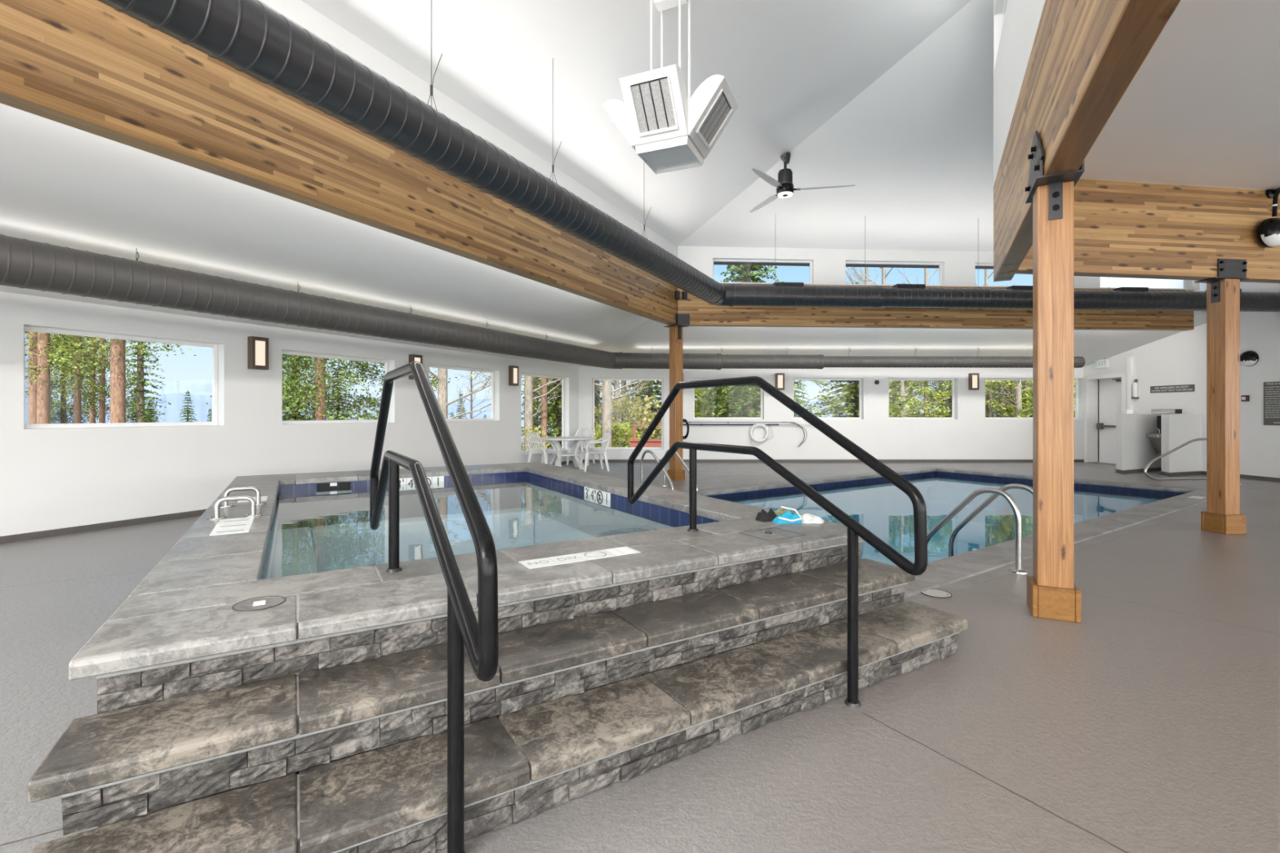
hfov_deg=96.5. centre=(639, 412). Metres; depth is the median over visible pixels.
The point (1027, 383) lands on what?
tree
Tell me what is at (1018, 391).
tree
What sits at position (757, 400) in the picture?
shrub
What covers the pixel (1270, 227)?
hood
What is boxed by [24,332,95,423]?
pine tree
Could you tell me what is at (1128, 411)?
tissue box
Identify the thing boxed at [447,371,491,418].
sapling
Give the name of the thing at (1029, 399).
tree
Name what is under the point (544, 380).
pine tree
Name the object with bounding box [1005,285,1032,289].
grille
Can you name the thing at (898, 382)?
tree
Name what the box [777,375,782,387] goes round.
diffuser
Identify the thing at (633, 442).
deck railing
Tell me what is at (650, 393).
fir tree
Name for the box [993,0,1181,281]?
timber beam
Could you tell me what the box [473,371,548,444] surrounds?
tree
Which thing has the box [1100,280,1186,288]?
window
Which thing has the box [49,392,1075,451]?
mountain
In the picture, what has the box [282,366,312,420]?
fir tree
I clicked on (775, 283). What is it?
grille
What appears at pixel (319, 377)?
pine tree
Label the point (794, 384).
tree
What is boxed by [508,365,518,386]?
wall sconce
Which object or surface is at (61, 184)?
ceiling
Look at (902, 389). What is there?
tree
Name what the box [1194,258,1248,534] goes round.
timber post
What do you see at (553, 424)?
spruce tree
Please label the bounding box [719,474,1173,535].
pool water
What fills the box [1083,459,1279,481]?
baseboard
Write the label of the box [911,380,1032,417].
tree
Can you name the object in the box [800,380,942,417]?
tree
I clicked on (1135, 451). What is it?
wall
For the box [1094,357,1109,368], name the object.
exit sign
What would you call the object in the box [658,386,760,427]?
shrub
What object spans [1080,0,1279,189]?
ceiling
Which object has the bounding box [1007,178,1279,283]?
timber beam
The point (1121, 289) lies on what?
grille
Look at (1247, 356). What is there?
hood
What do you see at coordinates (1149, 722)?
floor
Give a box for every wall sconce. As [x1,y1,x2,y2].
[247,336,268,369]
[408,354,422,379]
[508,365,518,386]
[775,373,784,390]
[968,373,978,390]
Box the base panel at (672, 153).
[635,134,704,173]
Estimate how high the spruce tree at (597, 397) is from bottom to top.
10.730 m
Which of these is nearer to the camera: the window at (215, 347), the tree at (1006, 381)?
the window at (215, 347)
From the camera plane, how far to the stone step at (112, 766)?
1.94 m
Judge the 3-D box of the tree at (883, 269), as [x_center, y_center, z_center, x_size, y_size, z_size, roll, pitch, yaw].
[11.372,-5.302,27.325,3.850,18.610,3.211,0,0,-36]
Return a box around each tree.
[24,330,105,423]
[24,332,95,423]
[26,333,110,423]
[28,335,196,422]
[49,333,110,423]
[49,406,57,423]
[50,336,155,423]
[51,335,160,422]
[107,340,171,422]
[125,387,153,422]
[144,400,159,422]
[178,390,197,422]
[205,354,384,421]
[206,408,212,422]
[210,355,366,420]
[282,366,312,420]
[326,364,354,420]
[331,360,457,394]
[429,368,491,418]
[455,393,466,418]
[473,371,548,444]
[477,372,561,451]
[520,375,551,449]
[520,377,601,450]
[523,377,557,448]
[536,379,649,447]
[594,380,626,447]
[594,380,659,444]
[600,380,644,428]
[612,380,661,447]
[626,380,658,444]
[694,265,804,417]
[694,383,799,417]
[694,387,723,417]
[697,265,768,417]
[794,380,810,417]
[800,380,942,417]
[804,282,915,417]
[837,380,951,417]
[845,266,881,284]
[845,266,893,284]
[888,380,951,417]
[888,380,1027,417]
[890,380,949,414]
[890,380,1027,417]
[896,267,951,415]
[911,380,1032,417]
[920,380,951,417]
[941,380,1075,417]
[946,380,1032,417]
[974,269,1015,413]
[985,380,1032,417]
[985,380,1075,417]
[991,380,1075,417]
[991,382,1031,417]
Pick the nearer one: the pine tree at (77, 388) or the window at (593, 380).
the window at (593, 380)
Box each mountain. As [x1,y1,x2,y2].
[49,379,1075,407]
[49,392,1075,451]
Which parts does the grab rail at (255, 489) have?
foot plate, foot plate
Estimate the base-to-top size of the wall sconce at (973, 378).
0.435 m
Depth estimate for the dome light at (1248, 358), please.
11.12 m
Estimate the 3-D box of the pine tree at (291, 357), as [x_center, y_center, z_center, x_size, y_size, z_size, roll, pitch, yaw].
[-12.718,-3.326,21.035,5.218,13.203,4.917,0,0,7]
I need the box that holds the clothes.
[755,506,824,524]
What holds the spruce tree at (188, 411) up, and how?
on the ground
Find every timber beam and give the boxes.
[0,0,677,325]
[677,283,1193,330]
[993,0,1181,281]
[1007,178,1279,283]
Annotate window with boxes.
[23,325,217,429]
[282,350,388,424]
[429,364,493,421]
[520,373,564,453]
[592,378,663,448]
[693,378,762,419]
[712,259,812,284]
[793,378,861,419]
[845,261,942,285]
[888,378,954,419]
[974,263,1007,286]
[985,378,1032,419]
[1002,0,1007,24]
[1074,378,1078,419]
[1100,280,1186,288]
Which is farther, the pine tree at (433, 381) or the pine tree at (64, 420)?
the pine tree at (64, 420)
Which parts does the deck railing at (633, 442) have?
post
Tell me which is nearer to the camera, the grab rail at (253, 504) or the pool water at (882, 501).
the grab rail at (253, 504)
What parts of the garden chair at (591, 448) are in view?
leg, backrest, leg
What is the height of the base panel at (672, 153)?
0.075 m
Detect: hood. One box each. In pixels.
[1240,351,1257,361]
[1260,217,1279,237]
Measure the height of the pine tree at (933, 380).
6.949 m
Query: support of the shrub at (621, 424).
on the ground
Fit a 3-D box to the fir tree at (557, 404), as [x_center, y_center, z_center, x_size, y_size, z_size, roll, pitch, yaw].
[-3.376,-1.290,24.057,3.859,9.131,3.936,0,0,29]
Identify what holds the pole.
attached to the wall at (969, 436)
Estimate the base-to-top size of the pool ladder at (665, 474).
1.562 m
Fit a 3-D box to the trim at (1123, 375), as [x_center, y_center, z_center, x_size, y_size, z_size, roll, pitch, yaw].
[11.664,0.170,14.341,0.021,2.260,1.170,0,0,-5]
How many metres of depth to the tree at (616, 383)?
24.98 m
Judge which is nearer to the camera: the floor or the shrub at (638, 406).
the floor
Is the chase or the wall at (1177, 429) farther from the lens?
the chase
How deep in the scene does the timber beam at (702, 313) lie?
11.18 m
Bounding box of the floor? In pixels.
[0,462,1279,852]
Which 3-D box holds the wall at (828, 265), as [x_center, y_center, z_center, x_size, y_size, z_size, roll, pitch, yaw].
[6.015,-2.900,11.309,10.620,0.840,0.171,0,0,-4]
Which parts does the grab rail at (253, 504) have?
foot plate, foot plate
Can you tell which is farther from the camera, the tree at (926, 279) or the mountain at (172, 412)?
the mountain at (172, 412)
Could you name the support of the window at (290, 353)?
in the wall at (51, 478)
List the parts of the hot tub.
skimmer lid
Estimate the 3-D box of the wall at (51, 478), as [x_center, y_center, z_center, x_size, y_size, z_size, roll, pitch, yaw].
[-6.674,-0.075,5.243,0.221,2.750,22.161,0,0,27]
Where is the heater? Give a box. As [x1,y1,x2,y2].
[602,0,737,173]
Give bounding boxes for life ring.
[749,422,773,444]
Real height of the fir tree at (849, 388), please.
8.170 m
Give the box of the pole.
[683,423,811,426]
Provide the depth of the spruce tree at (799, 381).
39.74 m
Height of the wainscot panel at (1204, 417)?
1.240 m
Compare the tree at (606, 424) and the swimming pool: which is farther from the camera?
the tree at (606, 424)
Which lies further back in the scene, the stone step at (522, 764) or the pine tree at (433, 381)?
the pine tree at (433, 381)
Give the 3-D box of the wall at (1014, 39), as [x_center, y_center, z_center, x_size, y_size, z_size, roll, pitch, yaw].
[1.238,-3.910,0.872,0.172,2.780,12.279,0,0,27]
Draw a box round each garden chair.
[526,432,561,466]
[566,426,595,466]
[578,431,609,471]
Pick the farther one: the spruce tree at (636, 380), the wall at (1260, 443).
the spruce tree at (636, 380)
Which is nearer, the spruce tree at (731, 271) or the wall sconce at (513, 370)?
the wall sconce at (513, 370)
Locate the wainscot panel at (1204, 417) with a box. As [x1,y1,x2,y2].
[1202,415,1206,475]
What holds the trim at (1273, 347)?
attached to the wall at (1260, 443)
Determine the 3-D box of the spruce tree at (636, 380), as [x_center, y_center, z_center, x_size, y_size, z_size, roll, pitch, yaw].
[0.040,-0.614,32.920,2.876,7.982,2.663,0,0,3]
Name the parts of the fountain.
panel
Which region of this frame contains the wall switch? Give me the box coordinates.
[1240,395,1249,401]
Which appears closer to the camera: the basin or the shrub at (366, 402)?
the basin
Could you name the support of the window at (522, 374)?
in the wall at (51, 478)
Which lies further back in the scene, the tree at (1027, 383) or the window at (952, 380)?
the tree at (1027, 383)
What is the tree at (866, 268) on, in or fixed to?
on the ground
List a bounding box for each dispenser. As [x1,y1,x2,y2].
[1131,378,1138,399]
[1151,408,1182,413]
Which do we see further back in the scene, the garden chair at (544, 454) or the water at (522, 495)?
the garden chair at (544, 454)
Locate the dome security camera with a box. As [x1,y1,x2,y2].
[1257,187,1279,247]
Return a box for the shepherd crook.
[683,422,806,447]
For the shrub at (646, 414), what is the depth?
23.88 m
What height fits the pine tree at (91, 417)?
15.676 m
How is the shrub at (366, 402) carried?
on the ground
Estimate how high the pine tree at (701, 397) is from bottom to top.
7.118 m
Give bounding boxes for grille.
[771,282,804,285]
[892,284,925,288]
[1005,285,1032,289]
[1112,287,1148,291]
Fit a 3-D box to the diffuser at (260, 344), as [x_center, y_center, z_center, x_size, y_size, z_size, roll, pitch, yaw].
[-5.196,-0.807,7.776,0.086,0.331,0.126,0,0,27]
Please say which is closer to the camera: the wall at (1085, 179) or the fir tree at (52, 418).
the wall at (1085, 179)
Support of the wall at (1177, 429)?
on the floor
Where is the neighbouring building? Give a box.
[24,331,28,424]
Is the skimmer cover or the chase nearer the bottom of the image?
the skimmer cover
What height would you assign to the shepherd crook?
0.668 m
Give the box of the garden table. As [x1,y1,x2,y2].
[541,436,591,470]
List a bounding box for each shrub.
[342,395,379,419]
[520,426,551,451]
[594,395,661,447]
[594,400,657,447]
[594,421,640,447]
[625,410,661,444]
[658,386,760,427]
[695,386,760,417]
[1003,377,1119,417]
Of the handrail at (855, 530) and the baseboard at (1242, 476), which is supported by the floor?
the handrail at (855, 530)
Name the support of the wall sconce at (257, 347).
attached to the wall at (51, 478)
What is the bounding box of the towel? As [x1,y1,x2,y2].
[800,513,824,524]
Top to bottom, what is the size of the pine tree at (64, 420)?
11.814 m
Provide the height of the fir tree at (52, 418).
3.652 m
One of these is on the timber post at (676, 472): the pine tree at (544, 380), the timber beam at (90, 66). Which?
the timber beam at (90, 66)
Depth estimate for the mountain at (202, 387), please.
687.23 m
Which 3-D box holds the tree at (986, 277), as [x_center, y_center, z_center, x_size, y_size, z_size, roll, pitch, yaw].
[17.515,-4.327,28.966,4.167,17.675,3.556,0,0,-11]
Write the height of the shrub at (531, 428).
2.057 m
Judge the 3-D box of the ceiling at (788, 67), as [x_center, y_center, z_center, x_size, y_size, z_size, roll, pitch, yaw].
[4.487,-4.439,2.774,15.405,2.698,24.487,0,0,27]
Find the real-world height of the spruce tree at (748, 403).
13.629 m
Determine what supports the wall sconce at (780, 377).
attached to the wall at (969, 436)
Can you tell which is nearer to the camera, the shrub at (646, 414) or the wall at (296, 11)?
the wall at (296, 11)
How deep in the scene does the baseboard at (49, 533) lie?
6.31 m
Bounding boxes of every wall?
[0,291,578,536]
[257,0,677,257]
[578,366,1084,459]
[677,245,1199,291]
[993,0,1045,186]
[1084,178,1266,190]
[1084,276,1279,478]
[1115,413,1161,474]
[1160,413,1203,476]
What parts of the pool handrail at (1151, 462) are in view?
rail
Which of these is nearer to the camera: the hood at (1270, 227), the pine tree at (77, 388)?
the hood at (1270, 227)
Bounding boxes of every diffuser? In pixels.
[255,340,265,365]
[414,357,420,362]
[513,368,517,383]
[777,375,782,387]
[972,375,977,387]
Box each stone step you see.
[27,558,915,835]
[30,600,967,852]
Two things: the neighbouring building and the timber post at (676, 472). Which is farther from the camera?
the neighbouring building
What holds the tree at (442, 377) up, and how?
on the ground
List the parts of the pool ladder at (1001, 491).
rail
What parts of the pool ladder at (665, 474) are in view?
rail, rail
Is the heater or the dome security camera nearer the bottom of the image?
the dome security camera
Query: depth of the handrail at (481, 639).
1.64 m
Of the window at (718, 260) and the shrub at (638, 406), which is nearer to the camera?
the window at (718, 260)
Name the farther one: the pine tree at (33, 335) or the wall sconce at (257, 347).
the pine tree at (33, 335)
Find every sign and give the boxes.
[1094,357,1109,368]
[1150,384,1195,393]
[1263,381,1279,425]
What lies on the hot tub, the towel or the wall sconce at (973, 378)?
the towel
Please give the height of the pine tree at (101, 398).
16.501 m
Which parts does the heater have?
ceramic plate, ceramic plate, hanger rod, ceramic plate, hanger rod, ceramic plate, hanger rod, hanger rod, ceramic plate, ceramic plate, ceramic plate, ceramic plate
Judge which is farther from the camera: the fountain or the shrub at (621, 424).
the shrub at (621, 424)
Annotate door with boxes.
[1087,377,1121,465]
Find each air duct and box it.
[0,234,1084,369]
[97,0,1279,311]
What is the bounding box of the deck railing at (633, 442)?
[627,425,661,447]
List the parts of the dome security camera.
plate, wall plate, arm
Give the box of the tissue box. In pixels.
[1126,408,1137,413]
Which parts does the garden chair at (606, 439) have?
leg, leg, armrest, seat, armrest, leg, backrest, leg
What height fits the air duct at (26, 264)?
0.553 m
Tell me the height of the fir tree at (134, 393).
4.806 m
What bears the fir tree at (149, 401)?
on the ground
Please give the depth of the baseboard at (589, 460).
14.94 m
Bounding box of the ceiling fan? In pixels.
[749,151,854,212]
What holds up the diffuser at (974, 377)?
attached to the wall sconce at (973, 378)
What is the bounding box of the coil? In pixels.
[683,418,688,439]
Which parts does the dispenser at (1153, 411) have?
panel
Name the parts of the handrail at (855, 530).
post, post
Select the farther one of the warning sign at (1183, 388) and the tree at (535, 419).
the tree at (535, 419)
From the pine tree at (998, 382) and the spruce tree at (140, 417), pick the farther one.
the pine tree at (998, 382)
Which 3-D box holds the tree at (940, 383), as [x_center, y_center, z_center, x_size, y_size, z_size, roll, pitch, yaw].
[14.565,-0.831,27.978,6.401,7.671,6.236,0,0,-32]
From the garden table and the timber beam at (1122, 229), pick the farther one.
the garden table
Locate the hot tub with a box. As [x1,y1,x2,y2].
[68,462,869,827]
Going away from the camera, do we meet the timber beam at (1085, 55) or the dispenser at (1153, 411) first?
the timber beam at (1085, 55)
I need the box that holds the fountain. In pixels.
[1146,415,1161,453]
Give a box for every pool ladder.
[640,448,697,490]
[927,484,1032,573]
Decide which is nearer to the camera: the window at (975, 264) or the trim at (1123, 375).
the window at (975, 264)
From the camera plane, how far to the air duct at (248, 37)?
4.37 m
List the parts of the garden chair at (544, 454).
leg, backrest, armrest, leg, leg, seat, armrest, leg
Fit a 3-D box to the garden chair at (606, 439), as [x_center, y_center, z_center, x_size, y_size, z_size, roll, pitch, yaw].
[-1.003,0.856,12.812,0.628,0.887,0.601,0,0,-18]
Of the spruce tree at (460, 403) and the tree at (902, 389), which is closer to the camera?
the tree at (902, 389)
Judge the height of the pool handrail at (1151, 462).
0.861 m
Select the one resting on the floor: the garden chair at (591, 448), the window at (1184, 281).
the garden chair at (591, 448)
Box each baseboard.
[0,460,573,543]
[582,459,1083,462]
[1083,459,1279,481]
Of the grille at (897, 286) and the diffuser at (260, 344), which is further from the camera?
the grille at (897, 286)
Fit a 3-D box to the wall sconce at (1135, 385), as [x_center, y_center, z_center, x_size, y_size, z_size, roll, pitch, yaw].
[11.700,-0.555,13.492,0.100,0.470,0.100,0,0,-5]
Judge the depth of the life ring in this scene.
14.85 m
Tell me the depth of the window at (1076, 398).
15.09 m
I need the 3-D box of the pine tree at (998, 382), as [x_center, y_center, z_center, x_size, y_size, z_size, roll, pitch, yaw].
[20.459,-0.632,31.989,5.218,8.617,4.917,0,0,-35]
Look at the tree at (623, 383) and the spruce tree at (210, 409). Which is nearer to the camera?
the tree at (623, 383)
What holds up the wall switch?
attached to the wall at (1260, 443)
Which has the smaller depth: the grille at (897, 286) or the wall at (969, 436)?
the grille at (897, 286)
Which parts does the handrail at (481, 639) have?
post, post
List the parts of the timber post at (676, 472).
tie plate, plate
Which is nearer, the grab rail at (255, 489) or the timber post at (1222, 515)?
the grab rail at (255, 489)
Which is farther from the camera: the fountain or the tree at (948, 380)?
the tree at (948, 380)
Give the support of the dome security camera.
attached to the timber beam at (1122, 229)
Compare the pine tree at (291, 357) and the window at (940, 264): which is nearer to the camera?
the window at (940, 264)
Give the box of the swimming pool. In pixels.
[681,466,1206,597]
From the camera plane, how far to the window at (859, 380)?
15.09 m
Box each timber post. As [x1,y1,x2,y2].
[663,290,689,480]
[1024,130,1084,622]
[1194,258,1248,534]
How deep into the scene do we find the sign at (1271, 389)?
10.81 m
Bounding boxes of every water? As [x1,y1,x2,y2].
[269,476,653,532]
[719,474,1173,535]
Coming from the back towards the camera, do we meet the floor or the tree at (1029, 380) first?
the tree at (1029, 380)
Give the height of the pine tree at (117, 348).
19.576 m
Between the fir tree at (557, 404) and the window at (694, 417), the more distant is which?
the fir tree at (557, 404)
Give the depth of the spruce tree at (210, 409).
47.91 m
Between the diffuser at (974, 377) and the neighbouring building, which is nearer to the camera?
the diffuser at (974, 377)
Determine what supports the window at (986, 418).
in the wall at (969, 436)
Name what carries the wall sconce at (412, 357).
attached to the wall at (51, 478)
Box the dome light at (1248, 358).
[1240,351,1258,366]
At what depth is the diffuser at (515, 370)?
12.52 m
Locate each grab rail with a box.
[206,495,262,519]
[219,486,266,507]
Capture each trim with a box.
[713,261,993,269]
[1084,373,1126,462]
[1136,346,1279,360]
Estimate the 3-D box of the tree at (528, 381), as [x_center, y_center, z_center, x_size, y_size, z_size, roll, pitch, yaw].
[-4.043,-3.707,21.569,6.051,14.416,5.045,0,0,-1]
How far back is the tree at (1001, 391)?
28.37 m
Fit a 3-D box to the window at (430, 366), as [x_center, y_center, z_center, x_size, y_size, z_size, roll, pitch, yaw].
[-3.586,-0.365,11.424,0.050,1.070,1.917,0,0,27]
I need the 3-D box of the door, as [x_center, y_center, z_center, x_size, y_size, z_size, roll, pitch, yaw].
[11.847,0.235,14.373,0.370,2.190,0.960,0,0,-5]
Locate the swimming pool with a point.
(975, 553)
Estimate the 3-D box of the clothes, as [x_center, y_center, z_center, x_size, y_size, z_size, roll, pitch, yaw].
[1.026,0.694,3.903,0.464,0.092,0.232,0,0,0]
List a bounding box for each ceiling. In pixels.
[0,102,1206,366]
[301,0,993,251]
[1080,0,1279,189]
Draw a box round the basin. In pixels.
[1146,433,1161,437]
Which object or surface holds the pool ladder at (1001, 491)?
attached to the floor
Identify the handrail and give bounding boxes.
[369,360,498,852]
[627,376,928,707]
[1143,437,1242,484]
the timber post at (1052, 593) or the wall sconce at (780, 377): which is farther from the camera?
the wall sconce at (780, 377)
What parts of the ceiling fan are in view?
blade, blade, motor, blade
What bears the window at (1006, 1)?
in the wall at (1014, 39)
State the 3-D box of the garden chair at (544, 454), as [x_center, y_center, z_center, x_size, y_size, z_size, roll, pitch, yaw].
[-2.165,0.876,12.768,0.627,0.847,0.601,0,0,28]
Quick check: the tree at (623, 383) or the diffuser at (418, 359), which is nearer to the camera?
the diffuser at (418, 359)
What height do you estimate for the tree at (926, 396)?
7.671 m
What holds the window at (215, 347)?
in the wall at (51, 478)
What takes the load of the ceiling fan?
hanging from the ceiling at (788, 67)
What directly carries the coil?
hanging from the wall at (969, 436)
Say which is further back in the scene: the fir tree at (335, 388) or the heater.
the fir tree at (335, 388)
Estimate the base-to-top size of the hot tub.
1.015 m
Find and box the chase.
[1126,356,1133,408]
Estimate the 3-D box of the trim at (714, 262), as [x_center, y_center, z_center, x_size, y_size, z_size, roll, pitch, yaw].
[5.786,-3.178,11.606,11.200,0.365,0.450,0,0,-4]
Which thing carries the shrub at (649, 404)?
on the ground

